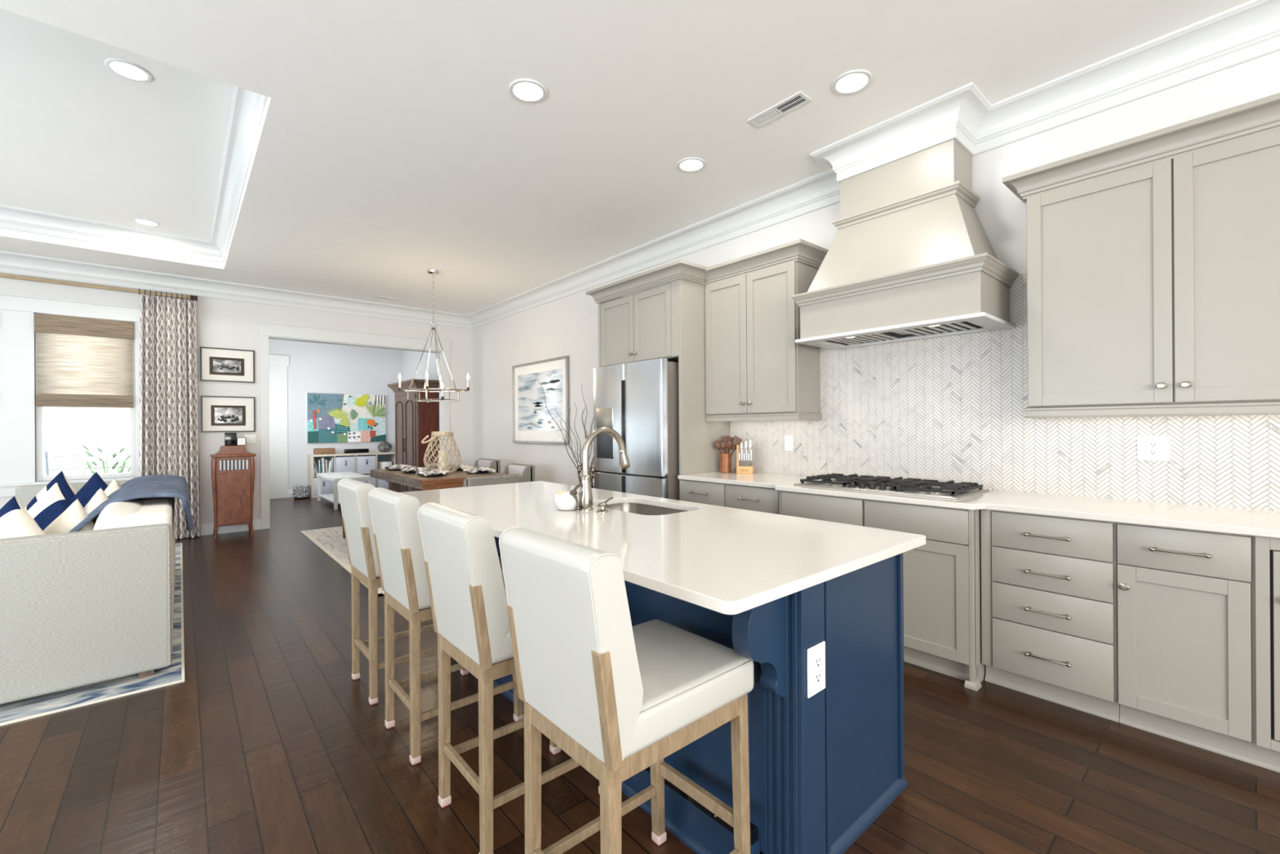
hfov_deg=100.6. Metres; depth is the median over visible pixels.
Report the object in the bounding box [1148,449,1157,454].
receptacle
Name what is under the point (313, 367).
wall
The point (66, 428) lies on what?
window pane
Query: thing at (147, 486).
throw blanket
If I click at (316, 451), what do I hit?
wicker basket
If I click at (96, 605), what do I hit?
sofa
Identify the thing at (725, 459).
utensil holder
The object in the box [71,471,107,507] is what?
throw pillow
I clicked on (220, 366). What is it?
photograph
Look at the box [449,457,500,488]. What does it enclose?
dining chair
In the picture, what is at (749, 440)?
kitchen knife
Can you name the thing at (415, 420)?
armoire
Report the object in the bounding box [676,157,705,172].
recessed light
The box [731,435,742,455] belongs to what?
wooden spatula
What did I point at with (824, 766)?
kitchen island
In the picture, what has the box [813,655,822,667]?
receptacle
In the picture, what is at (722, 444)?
wooden spoon
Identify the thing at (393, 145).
ceiling
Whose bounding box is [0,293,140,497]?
trim
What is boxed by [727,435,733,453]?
wooden spatula
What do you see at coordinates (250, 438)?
light switch
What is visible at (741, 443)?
kitchen knife
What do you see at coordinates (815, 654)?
island outlet
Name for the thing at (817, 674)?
receptacle
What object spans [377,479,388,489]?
storage bin
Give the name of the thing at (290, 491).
baseboard
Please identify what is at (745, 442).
kitchen knife
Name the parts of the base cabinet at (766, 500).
handle, drawer, handle, drawer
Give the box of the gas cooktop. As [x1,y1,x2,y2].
[794,473,989,499]
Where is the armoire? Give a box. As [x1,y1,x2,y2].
[387,378,439,492]
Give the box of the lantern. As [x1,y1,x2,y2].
[421,431,461,473]
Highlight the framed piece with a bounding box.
[511,355,569,444]
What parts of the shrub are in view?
stem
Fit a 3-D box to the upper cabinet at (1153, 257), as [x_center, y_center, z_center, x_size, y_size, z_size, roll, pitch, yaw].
[2.470,-0.681,2.447,0.395,1.265,1.260,0,0,-41]
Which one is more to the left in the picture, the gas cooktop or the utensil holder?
the utensil holder
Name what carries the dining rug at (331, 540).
on the floor
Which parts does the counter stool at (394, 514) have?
post, leg, rail, backrest, post, leg, rail, seat, leg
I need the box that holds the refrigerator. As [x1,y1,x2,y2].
[593,358,679,500]
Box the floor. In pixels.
[0,497,1279,853]
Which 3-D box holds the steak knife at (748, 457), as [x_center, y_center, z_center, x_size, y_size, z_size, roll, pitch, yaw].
[0.892,0.264,4.347,0.013,0.127,0.022,0,0,18]
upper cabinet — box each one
[704,239,828,422]
[1002,93,1279,418]
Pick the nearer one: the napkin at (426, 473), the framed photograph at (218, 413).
the napkin at (426, 473)
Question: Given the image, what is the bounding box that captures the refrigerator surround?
[586,259,730,500]
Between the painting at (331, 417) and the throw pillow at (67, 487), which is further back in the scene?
the painting at (331, 417)
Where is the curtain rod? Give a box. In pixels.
[0,273,196,301]
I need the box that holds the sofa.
[0,480,175,704]
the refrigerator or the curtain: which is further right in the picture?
the refrigerator
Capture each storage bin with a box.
[313,476,333,495]
[335,456,355,472]
[356,455,376,473]
[359,473,376,488]
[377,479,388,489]
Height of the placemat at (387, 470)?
0.004 m
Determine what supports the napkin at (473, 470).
on the dinner plate at (479, 471)
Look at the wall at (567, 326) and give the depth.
4.54 m
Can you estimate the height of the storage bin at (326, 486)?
0.335 m
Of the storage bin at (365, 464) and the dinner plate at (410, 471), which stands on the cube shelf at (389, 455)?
the storage bin at (365, 464)
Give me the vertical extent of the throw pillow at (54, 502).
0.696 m
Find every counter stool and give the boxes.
[337,478,468,705]
[368,487,524,765]
[417,502,599,853]
[498,526,754,853]
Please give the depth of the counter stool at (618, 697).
1.24 m
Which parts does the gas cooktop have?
control knob, control knob, control knob, control knob, control knob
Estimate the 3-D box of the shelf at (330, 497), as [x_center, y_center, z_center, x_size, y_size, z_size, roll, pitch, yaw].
[-5.201,1.240,9.300,0.500,0.030,1.380,0,0,-41]
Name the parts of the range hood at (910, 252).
moulding, moulding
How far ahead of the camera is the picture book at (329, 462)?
10.30 m
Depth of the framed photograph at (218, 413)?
6.71 m
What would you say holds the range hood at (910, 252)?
attached to the wall at (567, 326)
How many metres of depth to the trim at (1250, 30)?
3.29 m
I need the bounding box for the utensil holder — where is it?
[720,453,731,473]
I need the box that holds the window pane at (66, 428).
[43,406,130,475]
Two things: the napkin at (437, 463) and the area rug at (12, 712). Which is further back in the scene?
the napkin at (437, 463)
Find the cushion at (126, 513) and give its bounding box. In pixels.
[93,499,142,529]
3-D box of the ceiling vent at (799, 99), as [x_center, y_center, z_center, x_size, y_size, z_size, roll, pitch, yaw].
[0.806,-1.839,3.089,0.115,0.008,0.360,0,0,-41]
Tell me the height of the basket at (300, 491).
0.267 m
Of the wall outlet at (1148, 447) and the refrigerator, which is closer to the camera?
the wall outlet at (1148, 447)
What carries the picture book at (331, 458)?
on the cube shelf at (389, 455)
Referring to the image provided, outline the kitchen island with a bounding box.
[493,536,907,853]
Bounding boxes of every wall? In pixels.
[0,272,472,524]
[268,338,402,489]
[402,50,1279,488]
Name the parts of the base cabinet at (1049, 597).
handle, handle, handle, handle, drawer, drawer, drawer, drawer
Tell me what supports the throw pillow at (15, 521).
on the sofa
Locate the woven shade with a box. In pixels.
[34,313,133,408]
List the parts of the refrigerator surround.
panel, door, crown moulding, door, panel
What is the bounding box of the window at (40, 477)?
[35,313,135,481]
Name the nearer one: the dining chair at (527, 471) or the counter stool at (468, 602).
the counter stool at (468, 602)
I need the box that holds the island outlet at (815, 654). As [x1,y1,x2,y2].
[806,640,825,697]
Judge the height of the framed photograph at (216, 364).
0.420 m
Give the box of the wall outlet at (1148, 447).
[1137,435,1169,461]
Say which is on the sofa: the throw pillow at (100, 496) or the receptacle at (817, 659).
the throw pillow at (100, 496)
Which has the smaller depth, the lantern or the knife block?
the knife block
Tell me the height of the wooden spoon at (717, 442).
0.260 m
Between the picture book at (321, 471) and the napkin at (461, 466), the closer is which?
the napkin at (461, 466)
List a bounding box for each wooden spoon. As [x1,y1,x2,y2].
[714,440,721,453]
[719,440,726,453]
[725,440,733,453]
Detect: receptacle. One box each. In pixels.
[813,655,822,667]
[813,671,822,683]
[1148,441,1157,447]
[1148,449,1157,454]
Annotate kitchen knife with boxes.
[740,442,742,466]
[744,440,746,466]
[748,439,751,455]
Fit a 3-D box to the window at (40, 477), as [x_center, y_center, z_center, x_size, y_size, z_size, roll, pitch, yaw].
[-6.200,-0.318,5.970,0.776,1.800,0.100,0,0,-41]
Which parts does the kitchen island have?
shoe moulding, seating panel, foot rail, corner post, shoe moulding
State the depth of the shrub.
7.43 m
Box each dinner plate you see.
[386,466,408,470]
[400,470,416,473]
[417,473,447,476]
[466,470,491,473]
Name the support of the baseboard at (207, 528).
attached to the wall at (220, 323)
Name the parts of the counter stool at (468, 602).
post, leg, rail, backrest, post, leg, seat, rail, leg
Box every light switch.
[244,434,256,444]
[784,435,792,450]
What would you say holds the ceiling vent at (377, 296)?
in the ceiling
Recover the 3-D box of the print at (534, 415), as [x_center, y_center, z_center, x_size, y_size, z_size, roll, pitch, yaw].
[-1.358,-0.341,7.140,0.002,0.787,1.160,0,0,-41]
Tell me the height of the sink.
0.183 m
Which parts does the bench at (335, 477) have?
leg, leg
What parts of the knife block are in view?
post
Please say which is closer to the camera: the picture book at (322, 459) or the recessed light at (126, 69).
the recessed light at (126, 69)
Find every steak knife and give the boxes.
[738,451,741,466]
[741,447,742,466]
[746,447,747,466]
[747,451,750,466]
[750,447,751,466]
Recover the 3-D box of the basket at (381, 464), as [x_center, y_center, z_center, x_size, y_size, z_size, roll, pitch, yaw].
[-5.301,0.821,11.047,0.270,0.200,0.270,0,0,-41]
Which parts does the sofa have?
arm, leg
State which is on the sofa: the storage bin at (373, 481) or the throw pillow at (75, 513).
the throw pillow at (75, 513)
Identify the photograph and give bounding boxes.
[200,346,254,382]
[200,395,255,431]
[213,359,240,373]
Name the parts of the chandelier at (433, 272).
rod, rod, rod, rod, rod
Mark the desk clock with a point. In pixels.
(240, 441)
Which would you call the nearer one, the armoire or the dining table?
the dining table
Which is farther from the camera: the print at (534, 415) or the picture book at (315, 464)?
the picture book at (315, 464)
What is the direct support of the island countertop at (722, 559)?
on the kitchen island
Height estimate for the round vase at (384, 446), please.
0.225 m
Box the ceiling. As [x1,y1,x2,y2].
[0,0,1250,315]
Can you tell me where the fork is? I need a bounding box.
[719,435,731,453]
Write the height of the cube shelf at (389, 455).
0.815 m
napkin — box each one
[384,463,413,469]
[400,466,432,472]
[415,469,450,476]
[426,462,452,466]
[447,464,472,469]
[462,466,495,473]
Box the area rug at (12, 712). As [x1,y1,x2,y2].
[0,542,184,725]
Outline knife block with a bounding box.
[736,444,753,474]
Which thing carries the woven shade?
attached to the window at (40, 477)
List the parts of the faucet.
lever handle, spout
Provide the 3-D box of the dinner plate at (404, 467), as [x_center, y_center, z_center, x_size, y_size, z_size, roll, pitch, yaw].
[-3.125,0.545,6.882,0.314,0.025,0.314,0,0,-41]
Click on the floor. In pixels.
(268, 742)
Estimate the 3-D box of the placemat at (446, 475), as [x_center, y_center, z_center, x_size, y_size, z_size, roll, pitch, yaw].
[-2.319,0.555,5.952,0.400,0.004,0.310,0,0,-41]
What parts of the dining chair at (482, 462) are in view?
backrest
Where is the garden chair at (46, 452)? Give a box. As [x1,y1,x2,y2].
[44,451,48,475]
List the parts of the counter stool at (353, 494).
post, leg, backrest, rail, post, leg, rail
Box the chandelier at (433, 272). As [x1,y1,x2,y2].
[398,269,469,402]
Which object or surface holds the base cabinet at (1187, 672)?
on the floor
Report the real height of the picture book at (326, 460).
0.291 m
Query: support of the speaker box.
on the base cabinet at (233, 467)
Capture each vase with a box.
[377,440,391,452]
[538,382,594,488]
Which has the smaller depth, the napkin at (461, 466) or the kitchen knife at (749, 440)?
the kitchen knife at (749, 440)
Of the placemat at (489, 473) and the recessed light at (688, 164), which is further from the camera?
the placemat at (489, 473)
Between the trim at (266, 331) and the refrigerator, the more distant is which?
the trim at (266, 331)
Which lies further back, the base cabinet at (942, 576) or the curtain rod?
the curtain rod
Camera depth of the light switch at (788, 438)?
4.22 m
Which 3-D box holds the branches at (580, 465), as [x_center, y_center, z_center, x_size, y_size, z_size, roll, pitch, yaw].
[-0.694,0.401,5.809,0.617,1.811,0.878,0,0,-41]
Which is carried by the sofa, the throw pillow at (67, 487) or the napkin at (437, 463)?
the throw pillow at (67, 487)
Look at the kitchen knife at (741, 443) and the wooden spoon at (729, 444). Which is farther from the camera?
the wooden spoon at (729, 444)
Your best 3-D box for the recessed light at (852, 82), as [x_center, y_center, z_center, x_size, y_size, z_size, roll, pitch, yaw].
[1.133,-1.841,2.842,0.200,0.008,0.200,0,0,-41]
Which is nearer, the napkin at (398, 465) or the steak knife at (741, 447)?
the steak knife at (741, 447)
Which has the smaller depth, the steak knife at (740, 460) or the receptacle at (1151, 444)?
the receptacle at (1151, 444)
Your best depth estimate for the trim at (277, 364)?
10.01 m
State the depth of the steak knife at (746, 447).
4.35 m
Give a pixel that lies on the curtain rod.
(2, 275)
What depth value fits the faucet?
2.50 m
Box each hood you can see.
[790,138,1018,350]
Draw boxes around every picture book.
[313,459,319,473]
[316,459,319,472]
[320,457,324,472]
[320,460,322,472]
[324,459,327,472]
[327,460,331,472]
[329,457,333,472]
[331,458,333,472]
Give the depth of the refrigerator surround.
4.46 m
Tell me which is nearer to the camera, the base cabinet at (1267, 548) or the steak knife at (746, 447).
the base cabinet at (1267, 548)
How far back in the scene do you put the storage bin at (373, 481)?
10.74 m
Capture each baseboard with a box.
[189,518,261,537]
[288,489,293,497]
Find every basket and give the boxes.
[292,484,310,498]
[313,448,335,454]
[377,461,391,469]
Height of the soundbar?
0.085 m
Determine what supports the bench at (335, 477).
on the floor
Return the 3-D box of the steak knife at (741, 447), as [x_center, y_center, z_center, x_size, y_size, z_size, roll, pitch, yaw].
[0.839,0.249,4.364,0.013,0.157,0.022,0,0,18]
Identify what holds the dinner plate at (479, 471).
on the placemat at (489, 473)
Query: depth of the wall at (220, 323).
6.86 m
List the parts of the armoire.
arched moulding, door, frame, arched moulding, door, cornice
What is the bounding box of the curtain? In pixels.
[138,288,200,539]
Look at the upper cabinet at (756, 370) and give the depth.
4.04 m
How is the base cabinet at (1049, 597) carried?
on the floor
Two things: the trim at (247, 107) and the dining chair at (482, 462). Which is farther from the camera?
the dining chair at (482, 462)
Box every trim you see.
[0,0,1279,328]
[0,85,267,262]
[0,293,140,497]
[257,321,451,528]
[268,354,288,498]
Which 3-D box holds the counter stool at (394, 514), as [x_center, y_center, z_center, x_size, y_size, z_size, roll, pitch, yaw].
[-0.839,0.785,2.326,0.545,1.045,0.404,0,0,-41]
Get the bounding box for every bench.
[316,471,370,509]
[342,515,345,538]
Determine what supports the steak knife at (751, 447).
on the knife block
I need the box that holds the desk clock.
[236,437,245,445]
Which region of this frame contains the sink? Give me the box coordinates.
[597,502,685,515]
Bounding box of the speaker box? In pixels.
[224,432,236,445]
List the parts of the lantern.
handle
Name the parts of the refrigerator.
dispenser panel, door, handle, handle, freezer drawer, door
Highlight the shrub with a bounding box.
[67,444,130,474]
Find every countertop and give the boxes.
[399,480,925,614]
[677,471,1279,537]
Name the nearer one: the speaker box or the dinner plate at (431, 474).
the dinner plate at (431, 474)
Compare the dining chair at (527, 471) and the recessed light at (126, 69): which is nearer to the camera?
the recessed light at (126, 69)
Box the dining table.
[370,466,506,492]
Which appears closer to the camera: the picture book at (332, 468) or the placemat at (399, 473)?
the placemat at (399, 473)
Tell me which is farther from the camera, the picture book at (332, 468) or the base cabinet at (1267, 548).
the picture book at (332, 468)
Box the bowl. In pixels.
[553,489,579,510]
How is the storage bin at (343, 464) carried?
on the cube shelf at (389, 455)
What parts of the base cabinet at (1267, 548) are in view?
door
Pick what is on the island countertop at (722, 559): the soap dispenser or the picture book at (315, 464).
the soap dispenser
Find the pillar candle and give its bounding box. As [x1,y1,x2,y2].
[438,450,447,470]
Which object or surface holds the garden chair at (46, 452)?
on the lawn
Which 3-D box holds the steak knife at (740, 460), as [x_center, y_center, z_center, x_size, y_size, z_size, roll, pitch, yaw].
[0.821,0.264,4.370,0.013,0.127,0.022,0,0,18]
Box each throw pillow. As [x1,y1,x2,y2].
[0,495,45,538]
[24,470,76,511]
[26,481,72,530]
[43,498,94,534]
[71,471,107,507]
[83,487,108,524]
[104,478,121,496]
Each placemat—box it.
[378,469,402,471]
[395,472,420,475]
[411,474,456,479]
[457,471,500,475]
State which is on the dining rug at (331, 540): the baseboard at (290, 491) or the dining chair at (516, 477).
the dining chair at (516, 477)
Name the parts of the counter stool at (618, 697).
post, leg, rail, backrest, post, leg, leg, rail, seat, leg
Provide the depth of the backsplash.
3.17 m
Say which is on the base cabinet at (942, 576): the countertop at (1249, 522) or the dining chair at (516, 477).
the countertop at (1249, 522)
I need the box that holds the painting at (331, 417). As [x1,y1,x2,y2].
[306,392,386,443]
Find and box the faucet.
[569,426,630,511]
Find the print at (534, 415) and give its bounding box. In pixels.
[518,368,562,431]
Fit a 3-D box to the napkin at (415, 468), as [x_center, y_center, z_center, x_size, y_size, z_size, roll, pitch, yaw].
[-2.702,0.508,6.425,0.358,0.065,0.369,0,0,-41]
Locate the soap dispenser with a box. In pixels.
[596,497,613,512]
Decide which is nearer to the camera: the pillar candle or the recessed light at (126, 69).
the recessed light at (126, 69)
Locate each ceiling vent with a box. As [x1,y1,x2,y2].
[374,295,399,301]
[747,91,811,128]
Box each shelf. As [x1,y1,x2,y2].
[307,451,395,497]
[319,493,340,503]
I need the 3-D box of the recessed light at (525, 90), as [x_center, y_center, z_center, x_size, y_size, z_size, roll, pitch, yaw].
[-0.610,-1.830,2.897,0.200,0.008,0.200,0,0,-41]
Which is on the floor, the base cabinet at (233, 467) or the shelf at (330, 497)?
the base cabinet at (233, 467)
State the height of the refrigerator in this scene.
1.835 m
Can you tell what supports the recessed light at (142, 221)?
in the ceiling
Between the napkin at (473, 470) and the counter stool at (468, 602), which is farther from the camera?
the napkin at (473, 470)
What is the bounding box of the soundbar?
[343,448,368,453]
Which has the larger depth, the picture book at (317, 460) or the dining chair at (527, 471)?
the picture book at (317, 460)
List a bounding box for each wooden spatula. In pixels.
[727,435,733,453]
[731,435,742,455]
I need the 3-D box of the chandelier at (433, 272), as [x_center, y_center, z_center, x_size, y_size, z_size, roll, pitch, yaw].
[-2.417,-1.049,6.220,0.829,1.547,0.431,0,0,0]
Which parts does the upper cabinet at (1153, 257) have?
door, crown moulding, light rail, knob, knob, door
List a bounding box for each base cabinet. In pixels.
[209,445,255,538]
[680,479,778,514]
[778,490,986,691]
[980,509,1119,722]
[1116,522,1256,764]
[1254,535,1279,772]
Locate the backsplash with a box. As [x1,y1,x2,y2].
[729,272,1279,511]
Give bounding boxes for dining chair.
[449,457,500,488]
[462,473,521,487]
[502,462,534,482]
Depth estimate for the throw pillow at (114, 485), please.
3.87 m
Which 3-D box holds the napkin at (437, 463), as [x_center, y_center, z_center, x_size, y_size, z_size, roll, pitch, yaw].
[-2.706,0.508,7.215,0.370,0.066,0.355,0,0,-41]
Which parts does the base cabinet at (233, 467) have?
cabriole leg, cabriole leg, domed lid, door, cabriole leg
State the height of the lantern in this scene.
0.506 m
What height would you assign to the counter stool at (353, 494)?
1.045 m
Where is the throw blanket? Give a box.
[68,475,194,532]
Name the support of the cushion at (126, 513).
on the sofa
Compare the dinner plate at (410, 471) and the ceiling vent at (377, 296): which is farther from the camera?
the ceiling vent at (377, 296)
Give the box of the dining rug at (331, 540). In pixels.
[300,525,384,596]
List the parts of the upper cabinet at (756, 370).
door, light rail, crown moulding, door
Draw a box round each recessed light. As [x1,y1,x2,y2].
[104,57,152,82]
[133,217,159,226]
[509,78,546,102]
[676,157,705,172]
[831,69,871,94]
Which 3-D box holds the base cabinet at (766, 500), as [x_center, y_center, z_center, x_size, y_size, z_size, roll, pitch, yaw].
[0.862,0.855,4.098,0.672,0.883,0.965,0,0,-41]

